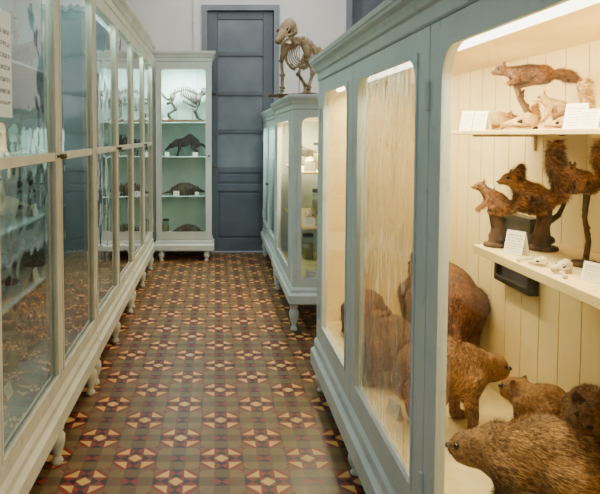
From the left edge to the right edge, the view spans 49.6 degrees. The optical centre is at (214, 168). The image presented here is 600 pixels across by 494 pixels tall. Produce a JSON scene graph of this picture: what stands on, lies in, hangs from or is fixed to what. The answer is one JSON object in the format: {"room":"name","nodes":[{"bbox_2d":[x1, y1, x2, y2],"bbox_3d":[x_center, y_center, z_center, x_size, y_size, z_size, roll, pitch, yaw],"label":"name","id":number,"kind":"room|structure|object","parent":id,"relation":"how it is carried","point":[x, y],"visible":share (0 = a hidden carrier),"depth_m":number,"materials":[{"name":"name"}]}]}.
{"room":"museum","nodes":[
{"label":"museum","id":0,"kind":"room"},
{"bbox_2d":[29,252,365,493],"bbox_3d":[1.040,1.400,2.902,4.720,0.100,10.850,0,3,0],"label":"floor","id":1,"kind":"structure","parent":0,"point":[207,386],"depth_m":3.62,"materials":[{"name":"tile"}]},
{"bbox_2d":[0,0,100,493],"bbox_3d":[-0.912,0.099,2.859,0.515,2.504,1.704,0,3,0],"label":"display cabinet","id":2,"kind":"object","parent":1,"relation":"on","point":[62,349],"visible":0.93,"depth_m":2.88,"materials":[{"name":"green paint"}]},
{"bbox_2d":[0,8,11,117],"bbox_3d":[-0.710,-0.353,2.155,0.002,0.360,0.150,0,3,0],"label":"paper notice","id":3,"kind":"object","parent":2,"relation":"attached to","point":[5,17],"visible":1,"depth_m":2.17,"materials":[{"name":"white paper"}]},
{"bbox_2d":[3,380,12,400],"bbox_3d":[-0.895,0.954,2.752,0.031,0.059,0.080,0,3,0],"label":"label card","id":4,"kind":"object","parent":2,"relation":"on","point":[7,390],"visible":0.89,"depth_m":2.75,"materials":[{"name":"white paper"}]},
{"bbox_2d":[0,131,18,157],"bbox_3d":[-1.001,-0.115,3.033,0.119,0.127,0.331,0,3,2],"label":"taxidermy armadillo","id":5,"kind":"object","parent":2,"relation":"on","point":[9,142],"visible":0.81,"depth_m":3.00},
{"bbox_2d":[2,320,17,371],"bbox_3d":[-1.000,0.853,3.079,0.101,0.227,0.101,0,3,0],"label":"jar","id":6,"kind":"object","parent":2,"relation":"on","point":[9,346],"visible":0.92,"depth_m":3.05,"materials":[{"name":"clear glass"}]},
{"bbox_2d":[9,11,19,61],"bbox_3d":[-1.000,-0.625,3.009,0.107,0.289,0.440,0,3,0],"label":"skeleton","id":7,"kind":"object","parent":2,"relation":"on","point":[14,19],"visible":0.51,"depth_m":3.10,"materials":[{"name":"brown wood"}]},
{"bbox_2d":[1,239,28,284],"bbox_3d":[-1.031,0.450,3.090,0.295,0.214,0.109,-1,3,-25],"label":"bird","id":8,"kind":"object","parent":2,"relation":"on","point":[12,259],"visible":0.95,"depth_m":3.09},
{"bbox_2d":[0,195,29,217],"bbox_3d":[-0.977,0.184,3.123,0.126,0.113,0.188,1,3,20],"label":"skull","id":9,"kind":"object","parent":2,"relation":"on","point":[9,206],"visible":0.92,"depth_m":3.07},
{"bbox_2d":[0,212,29,237],"bbox_3d":[-1.005,0.256,2.867,0.290,0.012,1.636,0,3,0],"label":"shelf","id":10,"kind":"object","parent":2,"relation":"attached to","point":[7,225],"depth_m":2.90,"materials":[{"name":"grey paint"}]},
{"bbox_2d":[1,260,28,315],"bbox_3d":[-1.005,0.576,2.884,0.290,0.012,1.636,0,3,0],"label":"shelf","id":11,"kind":"object","parent":2,"relation":"attached to","point":[11,295],"depth_m":3.01,"materials":[{"name":"clear glass"}]},
{"bbox_2d":[0,149,30,157],"bbox_3d":[-1.005,-0.063,2.851,0.290,0.012,1.636,0,3,0],"label":"shelf","id":12,"kind":"object","parent":2,"relation":"attached to","point":[21,152],"depth_m":2.82,"materials":[{"name":"grey paint"}]},
{"bbox_2d":[6,117,29,149],"bbox_3d":[-1.037,-0.225,3.452,0.336,0.243,0.124,-1,3,-20],"label":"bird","id":13,"kind":"object","parent":2,"relation":"on","point":[22,128],"visible":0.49,"depth_m":3.41},
{"bbox_2d":[11,322,24,361],"bbox_3d":[-0.980,0.869,3.210,0.080,0.180,0.080,0,3,0],"label":"jar","id":14,"kind":"object","parent":2,"relation":"on","point":[20,325],"visible":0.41,"depth_m":3.18,"materials":[{"name":"clear glass"}]},
{"bbox_2d":[6,176,30,204],"bbox_3d":[-1.035,0.093,3.498,0.336,0.243,0.124,1,3,21],"label":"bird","id":15,"kind":"object","parent":2,"relation":"on","point":[23,186],"visible":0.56,"depth_m":3.46},
{"bbox_2d":[8,235,29,266],"bbox_3d":[-1.037,0.411,3.544,0.336,0.243,0.124,1,3,11],"label":"bird","id":16,"kind":"object","parent":2,"relation":"on","point":[27,239],"visible":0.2,"depth_m":3.50},
{"bbox_2d":[11,43,27,64],"bbox_3d":[-1.034,-0.625,3.457,0.336,0.243,0.124,1,3,25],"label":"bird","id":17,"kind":"object","parent":2,"relation":"on","point":[22,51],"visible":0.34,"depth_m":3.41},
{"bbox_2d":[11,59,28,79],"bbox_3d":[-1.005,-0.463,2.830,0.290,0.012,1.636,0,3,0],"label":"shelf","id":18,"kind":"object","parent":2,"relation":"attached to","point":[20,71],"depth_m":3.11,"materials":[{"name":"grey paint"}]},
{"bbox_2d":[17,300,26,336],"bbox_3d":[-1.000,0.799,3.503,0.107,0.289,0.440,0,3,0],"label":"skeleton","id":19,"kind":"object","parent":2,"relation":"on","point":[22,310],"visible":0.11,"depth_m":3.38,"materials":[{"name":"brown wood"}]},
{"bbox_2d":[25,139,30,150],"bbox_3d":[-0.895,-0.114,3.109,0.031,0.059,0.080,0,3,0],"label":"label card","id":20,"kind":"object","parent":2,"relation":"on","point":[28,147],"visible":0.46,"depth_m":3.08,"materials":[{"name":"white paper"}]},
{"bbox_2d":[93,0,136,385],"bbox_3d":[-0.912,0.009,4.567,0.515,2.504,1.704,0,3,0],"label":"display cabinet","id":21,"kind":"object","parent":1,"relation":"on","point":[115,280],"visible":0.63,"depth_m":4.40,"materials":[{"name":"green paint"}]},
{"bbox_2d":[131,17,155,307],"bbox_3d":[-0.912,-0.082,6.296,0.515,2.504,1.747,0,3,0],"label":"display cabinet","id":22,"kind":"object","parent":1,"relation":"on","point":[143,46],"visible":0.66,"depth_m":6.20,"materials":[{"name":"green paint"}]},
{"bbox_2d":[152,51,214,260],"bbox_3d":[-0.370,-0.149,7.765,0.750,2.484,0.495,0,3,0],"label":"display cabinet","id":23,"kind":"object","parent":1,"relation":"on","point":[174,69],"visible":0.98,"depth_m":7.95,"materials":[{"name":"paint"}]},
{"bbox_2d":[162,218,168,231],"bbox_3d":[-0.610,0.719,7.949,0.084,0.189,0.084,0,3,0],"label":"jar","id":24,"kind":"object","parent":23,"relation":"on","point":[165,227],"visible":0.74,"depth_m":7.92,"materials":[{"name":"clear glass"}]},
{"bbox_2d":[173,191,178,195],"bbox_3d":[-0.470,0.302,7.781,0.070,0.059,0.031,0,3,0],"label":"label card","id":25,"kind":"object","parent":23,"relation":"on","point":[175,193],"visible":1,"depth_m":7.77,"materials":[{"name":"white paper"}]},
{"bbox_2d":[162,182,204,197],"bbox_3d":[-0.395,0.269,7.880,0.540,0.208,0.194,-1,3,-10],"label":"taxidermy armadillo","id":26,"kind":"object","parent":23,"relation":"on","point":[185,189],"visible":0.87,"depth_m":7.82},
{"bbox_2d":[162,122,205,123],"bbox_3d":[-0.370,-0.560,7.836,0.596,0.012,0.270,0,3,0],"label":"shelf","id":27,"kind":"object","parent":23,"relation":"attached to","point":[162,122],"depth_m":7.76,"materials":[{"name":"white wood"}]},
{"bbox_2d":[162,156,205,157],"bbox_3d":[-0.370,-0.145,7.858,0.596,0.012,0.270,0,3,0],"label":"shelf","id":28,"kind":"object","parent":23,"relation":"attached to","point":[162,156],"depth_m":7.74,"materials":[{"name":"white wood"}]},
{"bbox_2d":[162,194,205,196],"bbox_3d":[-0.370,0.334,7.883,0.596,0.012,0.270,0,3,0],"label":"shelf","id":29,"kind":"object","parent":23,"relation":"attached to","point":[163,195],"depth_m":7.75,"materials":[{"name":"white wood"}]},
{"bbox_2d":[155,86,215,121],"bbox_3d":[-0.353,-0.790,7.810,0.746,0.448,0.174,0,3,-6],"label":"skeleton","id":30,"kind":"object","parent":23,"relation":"on","point":[199,95],"visible":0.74,"depth_m":7.77,"materials":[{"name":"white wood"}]},
{"bbox_2d":[165,134,205,155],"bbox_3d":[-0.345,-0.288,7.860,0.547,0.277,0.154,0,3,-2],"label":"taxidermy mammal","id":31,"kind":"object","parent":23,"relation":"on","point":[189,139],"visible":0.93,"depth_m":7.81,"materials":[{"name":"fur"}]},
{"bbox_2d":[172,224,203,231],"bbox_3d":[-0.308,0.768,7.913,0.453,0.174,0.163,0,3,-5],"label":"taxidermy armadillo","id":32,"kind":"object","parent":23,"relation":"on","point":[187,227],"visible":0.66,"depth_m":7.86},
{"bbox_2d":[260,108,317,283],"bbox_3d":[0.828,0.240,7.132,0.545,1.774,1.710,0,3,0],"label":"display cabinet","id":33,"kind":"object","parent":1,"relation":"on","point":[309,129],"visible":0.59,"depth_m":6.35,"materials":[{"name":"blue paint"}]},
{"bbox_2d":[271,94,318,330],"bbox_3d":[0.812,0.310,5.514,0.545,1.804,1.510,0,3,0],"label":"display cabinet","id":34,"kind":"object","parent":1,"relation":"on","point":[289,266],"visible":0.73,"depth_m":4.89,"materials":[{"name":"blue paint"}]},
{"bbox_2d":[268,18,322,98],"bbox_3d":[0.716,-0.894,5.264,0.401,0.622,0.894,2,4,34],"label":"skeleton","id":35,"kind":"object","parent":34,"relation":"on","point":[288,28],"visible":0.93,"depth_m":5.16,"materials":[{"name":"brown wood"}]},
{"bbox_2d":[284,208,316,229],"bbox_3d":[0.865,0.420,5.511,0.400,0.015,1.338,0,3,0],"label":"shelf","id":36,"kind":"object","parent":34,"relation":"attached to","point":[303,210],"depth_m":5.31,"materials":[{"name":"beige wood"}]},
{"bbox_2d":[284,164,317,173],"bbox_3d":[0.865,0.000,5.489,0.400,0.015,1.338,0,3,0],"label":"shelf","id":37,"kind":"object","parent":34,"relation":"attached to","point":[303,172],"depth_m":4.92,"materials":[{"name":"white wood"}]},
{"bbox_2d":[302,233,313,258],"bbox_3d":[0.850,0.707,5.845,0.101,0.227,0.101,0,3,0],"label":"jar","id":38,"kind":"object","parent":34,"relation":"on","point":[308,252],"visible":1,"depth_m":5.81,"materials":[{"name":"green glass"}]},
{"bbox_2d":[305,157,313,162],"bbox_3d":[0.850,-0.053,5.488,0.166,0.100,0.111,1,3,13],"label":"skull","id":39,"kind":"object","parent":34,"relation":"on","point":[309,159],"visible":0.27,"depth_m":5.47},
{"bbox_2d":[302,144,317,165],"bbox_3d":[0.876,-0.146,5.893,0.322,0.234,0.119,0,3,8],"label":"bird","id":40,"kind":"object","parent":34,"relation":"on","point":[307,152],"visible":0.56,"depth_m":5.86},
{"bbox_2d":[304,217,315,226],"bbox_3d":[0.730,0.408,4.922,0.090,0.068,0.036,2,4,34],"label":"label card","id":41,"kind":"object","parent":34,"relation":"on","point":[308,221],"visible":1,"depth_m":4.91,"materials":[{"name":"white paper"}]},
{"bbox_2d":[304,162,315,171],"bbox_3d":[0.730,-0.012,4.920,0.090,0.068,0.036,2,4,34],"label":"label card","id":42,"kind":"object","parent":34,"relation":"on","point":[308,166],"visible":1,"depth_m":4.91,"materials":[{"name":"white paper"}]},
{"bbox_2d":[304,209,315,218],"bbox_3d":[0.779,0.381,5.303,0.155,0.093,0.104,-2,4,-33],"label":"skull","id":43,"kind":"object","parent":34,"relation":"on","point":[310,213],"visible":0.74,"depth_m":5.29},
{"bbox_2d":[305,270,316,277],"bbox_3d":[0.751,0.828,4.966,0.100,0.078,0.041,2,4,34],"label":"label card","id":44,"kind":"object","parent":34,"relation":"on","point":[309,273],"visible":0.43,"depth_m":4.96,"materials":[{"name":"white paper"}]},
{"bbox_2d":[312,188,317,214],"bbox_3d":[0.900,0.292,5.623,0.101,0.227,0.101,0,3,0],"label":"jar","id":45,"kind":"object","parent":34,"relation":"on","point":[314,201],"visible":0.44,"depth_m":5.59,"materials":[{"name":"clear glass"}]},
{"bbox_2d":[313,141,317,168],"bbox_3d":[0.840,-0.104,5.152,0.101,0.227,0.101,0,3,0],"label":"jar","id":46,"kind":"object","parent":34,"relation":"on","point":[314,142],"visible":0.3,"depth_m":5.12,"materials":[{"name":"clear glass"}]},
{"bbox_2d":[309,0,599,493],"bbox_3d":[0.890,0.408,2.309,0.670,1.944,3.050,0,3,0],"label":"display cabinet","id":47,"kind":"object","parent":1,"relation":"on","point":[397,171],"visible":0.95,"depth_m":2.29,"materials":[{"name":"blue paint"}]},
{"bbox_2d":[340,302,343,332],"bbox_3d":[0.787,0.776,3.445,0.265,0.298,0.452,-1,3,-13],"label":"taxidermy mammal","id":48,"kind":"object","parent":47,"relation":"on","point":[342,303],"visible":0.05,"depth_m":3.48,"materials":[{"name":"fur"}]},
{"bbox_2d":[408,253,491,347],"bbox_3d":[1.053,0.681,3.009,0.392,0.543,0.797,1,3,10],"label":"taxidermy mammal","id":49,"kind":"object","parent":47,"relation":"on","point":[468,304],"visible":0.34,"depth_m":2.74,"materials":[{"name":"fur"}]},
{"bbox_2d":[459,111,474,130],"bbox_3d":[0.936,-0.176,2.363,0.039,0.073,0.055,-2,3,-28],"label":"label card","id":50,"kind":"object","parent":47,"relation":"on","point":[467,118],"visible":0.71,"depth_m":2.36,"materials":[{"name":"white paper"}]},
{"bbox_2d":[445,332,511,433],"bbox_3d":[0.885,0.789,2.418,0.473,0.388,0.296,-1,3,-12],"label":"taxidermy mammal","id":51,"kind":"object","parent":47,"relation":"on","point":[470,368],"visible":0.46,"depth_m":2.32,"materials":[{"name":"brown fur"}]},
{"bbox_2d":[472,111,491,129],"bbox_3d":[0.935,-0.168,2.242,0.036,0.068,0.055,-2,3,-28],"label":"label card","id":52,"kind":"object","parent":47,"relation":"on","point":[481,121],"visible":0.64,"depth_m":2.23,"materials":[{"name":"white paper"}]},
{"bbox_2d":[472,110,509,129],"bbox_3d":[0.995,-0.171,2.313,0.127,0.077,0.085,0,3,3],"label":"skull","id":53,"kind":"object","parent":47,"relation":"on","point":[497,118],"visible":0.43,"depth_m":2.28},
{"bbox_2d":[483,209,505,247],"bbox_3d":[0.940,0.204,2.134,0.083,0.171,0.083,0,3,0],"label":"stand","id":54,"kind":"object","parent":47,"relation":"on","point":[496,237],"visible":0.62,"depth_m":2.12,"materials":[{"name":"brown wood"}]},
{"bbox_2d":[470,160,528,217],"bbox_3d":[0.950,0.065,2.123,0.194,0.202,0.103,1,3,22],"label":"taxidermy squirrel","id":55,"kind":"object","parent":54,"relation":"on","point":[497,203],"visible":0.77,"depth_m":2.11,"materials":[{"name":"fur"}]},
{"bbox_2d":[503,229,528,255],"bbox_3d":[0.941,0.230,1.998,0.039,0.073,0.065,-2,3,-28],"label":"label card","id":56,"kind":"object","parent":47,"relation":"on","point":[516,243],"visible":1,"depth_m":1.99,"materials":[{"name":"white paper"}]},
{"bbox_2d":[494,213,538,295],"bbox_3d":[1.185,0.324,2.520,0.040,0.290,0.300,0,3,0],"label":"picture frame","id":57,"kind":"object","parent":47,"relation":"attached to","point":[519,282],"visible":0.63,"depth_m":2.48,"materials":[{"name":"black wood"}]},
{"bbox_2d":[501,218,527,285],"bbox_3d":[1.193,0.324,2.520,0.016,0.246,0.256,0,3,0],"label":"picture","id":58,"kind":"object","parent":57,"relation":"attached to","point":[515,277],"depth_m":2.53},
{"bbox_2d":[501,112,537,129],"bbox_3d":[0.932,-0.144,1.954,0.094,0.057,0.063,3,4,42],"label":"skull","id":59,"kind":"object","parent":47,"relation":"on","point":[527,120],"visible":0.98,"depth_m":1.93},
{"bbox_2d":[445,411,599,493],"bbox_3d":[0.868,0.844,1.788,0.434,0.348,0.278,1,3,24],"label":"taxidermy mammal","id":60,"kind":"object","parent":47,"relation":"on","point":[542,453],"visible":1,"depth_m":1.72,"materials":[{"name":"fur"}]},
{"bbox_2d":[504,102,543,127],"bbox_3d":[1.063,-0.179,2.203,0.128,0.108,0.063,1,3,12],"label":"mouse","id":61,"kind":"object","parent":47,"relation":"on","point":[535,109],"visible":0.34,"depth_m":2.18,"materials":[{"name":"brown fur"}]},
{"bbox_2d":[516,256,533,260],"bbox_3d":[0.915,0.267,1.888,0.060,0.012,0.015,-1,3,-17],"label":"bone","id":62,"kind":"object","parent":47,"relation":"on","point":[530,257],"visible":0.92,"depth_m":1.88},
{"bbox_2d":[451,128,599,134],"bbox_3d":[1.028,-0.095,1.652,0.355,0.014,1.590,0,3,0],"label":"shelf","id":63,"kind":"object","parent":47,"relation":"attached to","point":[540,131],"depth_m":1.71,"materials":[{"name":"white wood"}]},
{"bbox_2d":[513,79,549,128],"bbox_3d":[1.000,-0.196,2.036,0.072,0.172,0.121,0,3,0],"label":"stand","id":64,"kind":"object","parent":47,"relation":"on","point":[519,93],"visible":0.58,"depth_m":2.06,"materials":[{"name":"brown wood"}]},
{"bbox_2d":[490,61,582,86],"bbox_3d":[1.017,-0.296,2.016,0.276,0.096,0.095,1,3,23],"label":"taxidermy marten","id":65,"kind":"object","parent":64,"relation":"on","point":[535,73],"visible":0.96,"depth_m":2.00,"materials":[{"name":"brown fur"}]},
{"bbox_2d":[498,375,565,419],"bbox_3d":[1.094,0.850,2.168,0.181,0.284,0.295,-1,3,-24],"label":"taxidermy mammal","id":66,"kind":"object","parent":47,"relation":"on","point":[525,396],"visible":0.38,"depth_m":2.13,"materials":[{"name":"brown fur"}]},
{"bbox_2d":[473,244,599,309],"bbox_3d":[1.042,0.306,1.531,0.325,0.028,1.306,0,3,0],"label":"shelf","id":67,"kind":"object","parent":47,"relation":"attached to","point":[587,292],"depth_m":1.82,"materials":[{"name":"white wood"}]},
{"bbox_2d":[528,256,548,266],"bbox_3d":[0.922,0.263,1.823,0.033,0.030,0.050,-2,4,-33],"label":"skull","id":68,"kind":"object","parent":47,"relation":"on","point":[541,261],"visible":1,"depth_m":1.81},
{"bbox_2d":[528,202,565,251],"bbox_3d":[1.064,0.200,2.076,0.109,0.185,0.099,-2,4,-39],"label":"stand","id":69,"kind":"object","parent":47,"relation":"on","point":[542,240],"visible":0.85,"depth_m":2.05,"materials":[{"name":"brown wood"}]},
{"bbox_2d":[496,138,573,217],"bbox_3d":[1.043,0.028,2.075,0.252,0.272,0.137,1,3,13],"label":"taxidermy squirrel","id":70,"kind":"object","parent":69,"relation":"on","point":[537,199],"visible":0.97,"depth_m":2.05,"materials":[{"name":"brown fur"}]},
{"bbox_2d":[544,116,563,128],"bbox_3d":[0.967,-0.128,1.800,0.066,0.040,0.044,0,3,3],"label":"skull","id":71,"kind":"object","parent":47,"relation":"on","point":[558,122],"visible":0.62,"depth_m":1.80},
{"bbox_2d":[550,258,572,272],"bbox_3d":[0.936,0.263,1.734,0.066,0.040,0.044,0,3,7],"label":"skull","id":72,"kind":"object","parent":47,"relation":"on","point":[565,264],"visible":0.98,"depth_m":1.72},
{"bbox_2d":[559,270,567,278],"bbox_3d":[0.914,0.278,1.677,0.015,0.012,0.060,1,3,21],"label":"bone","id":73,"kind":"object","parent":47,"relation":"on","point":[561,272],"visible":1,"depth_m":1.66},
{"bbox_2d":[562,103,589,128],"bbox_3d":[0.965,-0.139,1.704,0.036,0.068,0.060,-2,3,-30],"label":"label card","id":74,"kind":"object","parent":47,"relation":"on","point":[572,112],"visible":0.68,"depth_m":1.70,"materials":[{"name":"white paper"}]},
{"bbox_2d":[559,382,599,450],"bbox_3d":[1.108,0.825,1.910,0.174,0.363,0.293,2,4,37],"label":"taxidermy mammal","id":75,"kind":"object","parent":47,"relation":"on","point":[580,406],"visible":0.57,"depth_m":1.85,"materials":[{"name":"brown fur"}]},
{"bbox_2d":[571,193,599,267],"bbox_3d":[1.050,0.174,1.812,0.079,0.223,0.079,3,4,45],"label":"stand","id":76,"kind":"object","parent":47,"relation":"on","point":[579,263],"visible":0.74,"depth_m":1.81,"materials":[{"name":"brown wood"}]},
{"bbox_2d":[562,138,599,196],"bbox_3d":[1.049,-0.007,1.802,0.157,0.177,0.088,0,3,5],"label":"taxidermy squirrel","id":77,"kind":"object","parent":76,"relation":"on","point":[581,181],"visible":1,"depth_m":1.79,"materials":[{"name":"brown fur"}]},
{"bbox_2d":[578,109,599,128],"bbox_3d":[0.941,-0.124,1.602,0.027,0.049,0.050,-2,3,-30],"label":"label card","id":78,"kind":"object","parent":47,"relation":"on","point":[589,118],"visible":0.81,"depth_m":1.60,"materials":[{"name":"white paper"}]},
{"bbox_2d":[580,260,599,283],"bbox_3d":[0.962,0.262,1.620,0.027,0.049,0.060,-1,3,-20],"label":"label card","id":79,"kind":"object","parent":47,"relation":"on","point":[590,271],"visible":1,"depth_m":1.62,"materials":[{"name":"white paper"}]},
{"bbox_3d":[1.030,-0.134,1.896,0.069,0.076,0.069,0,3,0],"label":"stand","id":80,"kind":"object","parent":47,"relation":"on","visible":0},
{"bbox_2d":[532,76,599,124],"bbox_3d":[1.035,-0.202,1.889,0.177,0.152,0.088,1,3,21],"label":"taxidermy weasel","id":81,"kind":"object","parent":80,"relation":"on","point":[555,108],"visible":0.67,"depth_m":1.87,"materials":[{"name":"fur"}]},
{"bbox_2d":[127,0,345,239],"bbox_3d":[1.040,-0.878,8.165,4.720,3.900,0.100,0,3,0],"label":"wall","id":82,"kind":"structure","parent":0,"point":[168,23],"depth_m":8.07,"materials":[{"name":"paint"}]},
{"bbox_2d":[154,240,201,251],"bbox_3d":[1.040,0.992,8.203,4.520,0.160,0.020,0,3,0],"label":"baseboard","id":83,"kind":"structure","parent":82,"relation":"attached to","point":[154,240],"depth_m":8.20,"materials":[{"name":"paint"}]},
{"bbox_2d":[192,0,195,50],"bbox_3d":[-0.260,-0.965,8.088,0.050,3.680,0.046,0,3,0],"label":"conduit pipe","id":84,"kind":"object","parent":82,"relation":"attached to","point":[194,14],"visible":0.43,"depth_m":8.03,"materials":[{"name":"paint"}]},
{"bbox_2d":[201,5,279,252],"bbox_3d":[0.320,-0.491,8.148,0.980,3.132,0.115,0,3,0],"label":"door","id":85,"kind":"structure","parent":82,"relation":"in","point":[240,37],"depth_m":8.16,"materials":[{"name":"paint"}]},
{"bbox_2d":[346,0,384,30],"bbox_3d":[2.170,-0.711,8.136,1.040,3.572,0.115,0,3,0],"label":"door","id":86,"kind":"structure","parent":82,"relation":"in","point":[356,10],"depth_m":8.08,"materials":[{"name":"paint"}]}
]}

